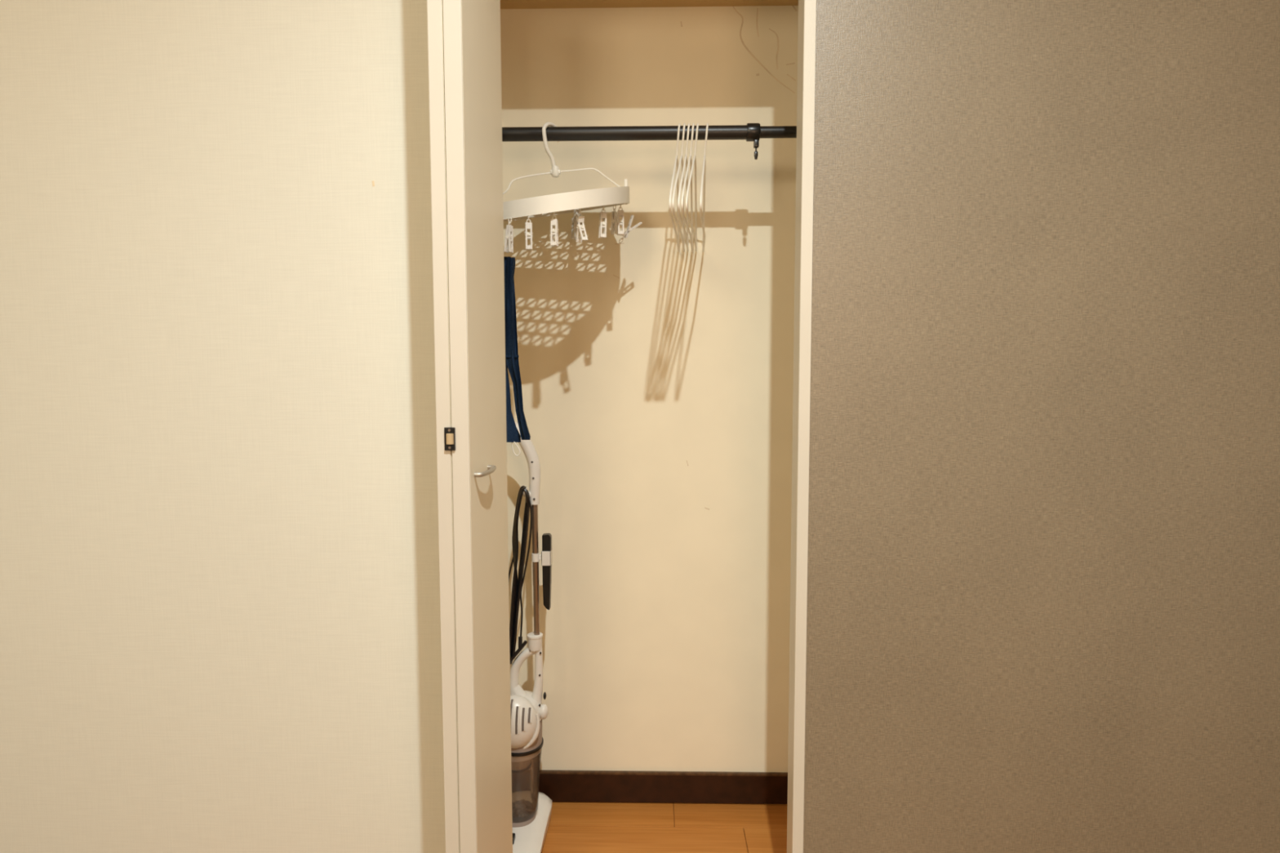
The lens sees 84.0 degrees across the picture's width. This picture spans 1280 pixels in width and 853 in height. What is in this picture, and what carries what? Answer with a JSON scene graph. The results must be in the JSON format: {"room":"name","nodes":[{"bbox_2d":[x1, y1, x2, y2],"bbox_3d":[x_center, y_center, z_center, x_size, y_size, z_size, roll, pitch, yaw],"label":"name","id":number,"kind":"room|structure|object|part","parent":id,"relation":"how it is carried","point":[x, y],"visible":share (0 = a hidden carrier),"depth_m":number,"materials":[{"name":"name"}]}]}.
{"room":"bedroom","nodes":[
{"label":"bedroom","id":0,"kind":"room"},
{"bbox_2d":[0,0,1279,852],"bbox_3d":[0.126,-0.318,1.279,3.800,2.620,0.051,0,4,1],"label":"wall","id":1,"kind":"structure","parent":0,"point":[1043,566],"depth_m":1.28,"materials":[{"name":"beige paint"}]},
{"bbox_2d":[426,0,512,852],"bbox_3d":[-0.259,0.034,1.157,0.067,1.911,0.269,0,4,1],"label":"door","id":2,"kind":"structure","parent":1,"relation":"in","point":[464,51],"depth_m":1.06,"materials":[{"name":"laminate"}]},
{"bbox_3d":[-0.237,0.069,1.101,0.021,0.007,0.094,0,4,1],"label":"handle","id":3,"kind":"part","parent":2,"relation":"part of","materials":[{"name":"silver metal"}]},
{"bbox_2d":[786,0,816,852],"bbox_3d":[0.293,0.024,1.298,0.021,1.935,0.054,0,4,1],"label":"trim","id":4,"kind":"structure","parent":1,"relation":"attached to","point":[806,30],"depth_m":1.28,"materials":[{"name":"laminate"}]},
{"bbox_2d":[500,5,798,772],"bbox_3d":[0.051,-0.060,1.769,0.930,2.036,0.060,0,4,1],"label":"wall","id":5,"kind":"structure","parent":0,"point":[657,379],"depth_m":1.74,"materials":[{"name":"paint"}]},
{"bbox_2d":[511,769,787,804],"bbox_3d":[0.051,0.915,1.804,0.810,0.079,0.010,0,4,1],"label":"baseboard","id":6,"kind":"structure","parent":5,"relation":"attached to","point":[581,786],"depth_m":1.80,"materials":[{"name":"brown wood"}]},
{"bbox_2d":[500,0,798,8],"bbox_3d":[0.044,-0.993,1.466,0.810,0.040,0.414,0,4,1],"label":"ceiling","id":7,"kind":"structure","parent":0,"point":[504,4],"depth_m":1.66,"materials":[{"name":"beige paint"}]},
{"bbox_2d":[541,801,787,852],"bbox_3d":[0.096,1.160,-0.201,3.800,0.120,4.240,0,4,1],"label":"floor","id":8,"kind":"structure","parent":0,"point":[574,827],"depth_m":1.71,"materials":[{"name":"brown wood"}]},
{"bbox_2d":[508,422,552,852],"bbox_3d":[-0.273,0.479,1.561,0.148,0.991,0.348,0,4,1],"label":"stick vacuum","id":9,"kind":"object","parent":8,"relation":"on","point":[531,810],"visible":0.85,"depth_m":1.61,"materials":[{"name":"white plastic"}]},
{"bbox_3d":[-0.276,0.340,1.610,0.071,0.415,0.032,0,4,1],"label":"power cord","id":10,"kind":"part","parent":9,"relation":"part of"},
{"bbox_2d":[511,748,542,822],"bbox_3d":[-0.281,0.820,1.653,0.109,0.172,0.109,0,4,1],"label":"container","id":11,"kind":"object","parent":9,"relation":"on","point":[525,809],"depth_m":1.64,"materials":[{"name":"clear plastic"}]},
{"bbox_3d":[-0.268,0.077,1.600,0.089,0.196,0.028,0,4,1],"label":"handle","id":12,"kind":"part","parent":9,"relation":"part of","materials":[{"name":"white plastic"}]},
{"bbox_2d":[542,533,551,609],"bbox_3d":[-0.211,0.330,1.617,0.019,0.174,0.020,0,4,1],"label":"crevice nozzle","id":13,"kind":"object","parent":9,"relation":"attached to","point":[546,537],"visible":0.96,"depth_m":1.61,"materials":[{"name":"black plastic"}]},
{"bbox_3d":[-0.389,-0.043,1.542,0.060,2.036,0.415,0,4,1],"label":"wall","id":14,"kind":"structure","parent":0,"visible":0},
{"bbox_2d":[502,123,796,159],"bbox_3d":[0.045,-0.594,1.486,0.810,0.073,0.036,0,4,1],"label":"rail","id":15,"kind":"object","parent":14,"relation":"attached to","point":[753,132],"visible":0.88,"depth_m":1.48,"materials":[{"name":"black metal"}]},
{"bbox_2d":[502,121,642,253],"bbox_3d":[-0.165,-0.489,1.500,0.338,0.295,0.351,0,4,1],"label":"hanger","id":16,"kind":"object","parent":15,"relation":"hanging from","point":[575,202],"visible":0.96,"depth_m":1.37,"materials":[{"name":"white plastic"}]},
{"bbox_2d":[503,256,530,456],"bbox_3d":[-0.250,-0.133,1.368,0.077,0.385,0.031,0,4,1],"label":"hanging cloth","id":17,"kind":"object","parent":16,"relation":"hanging from","point":[512,363],"visible":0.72,"depth_m":1.36,"materials":[{"name":"blue fabric"}]},
{"bbox_3d":[-0.261,-0.147,1.371,0.055,0.358,0.023,0,4,1],"label":"panel","id":18,"kind":"part","parent":17,"relation":"part of","materials":[{"name":"blue fabric"}]},
{"bbox_2d":[668,123,680,252],"bbox_3d":[0.078,-0.516,1.490,0.014,0.232,0.426,0,4,5],"label":"wire hanger","id":19,"kind":"object","parent":15,"relation":"hanging from","point":[676,162],"visible":0.94,"depth_m":1.47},
{"bbox_2d":[671,123,685,252],"bbox_3d":[0.088,-0.516,1.490,0.015,0.232,0.427,0,4,6],"label":"wire hanger","id":20,"kind":"object","parent":15,"relation":"hanging from","point":[681,160],"visible":0.92,"depth_m":1.47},
{"bbox_2d":[677,123,689,252],"bbox_3d":[0.097,-0.516,1.490,0.015,0.232,0.426,0,4,6],"label":"wire hanger","id":21,"kind":"object","parent":15,"relation":"hanging from","point":[686,233],"visible":0.91,"depth_m":1.47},
{"bbox_2d":[680,123,694,252],"bbox_3d":[0.106,-0.516,1.490,0.015,0.232,0.427,0,4,7],"label":"wire hanger","id":22,"kind":"object","parent":15,"relation":"hanging from","point":[690,161],"visible":0.93,"depth_m":1.47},
{"bbox_2d":[685,123,698,252],"bbox_3d":[0.115,-0.516,1.490,0.016,0.232,0.427,0,4,7],"label":"wire hanger","id":23,"kind":"object","parent":15,"relation":"hanging from","point":[694,161],"visible":0.97,"depth_m":1.47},
{"bbox_2d":[699,123,708,252],"bbox_3d":[0.136,-0.516,1.489,0.014,0.232,0.426,0,4,6],"label":"wire hanger","id":24,"kind":"object","parent":15,"relation":"hanging from","point":[703,178],"visible":0.95,"depth_m":1.47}
]}

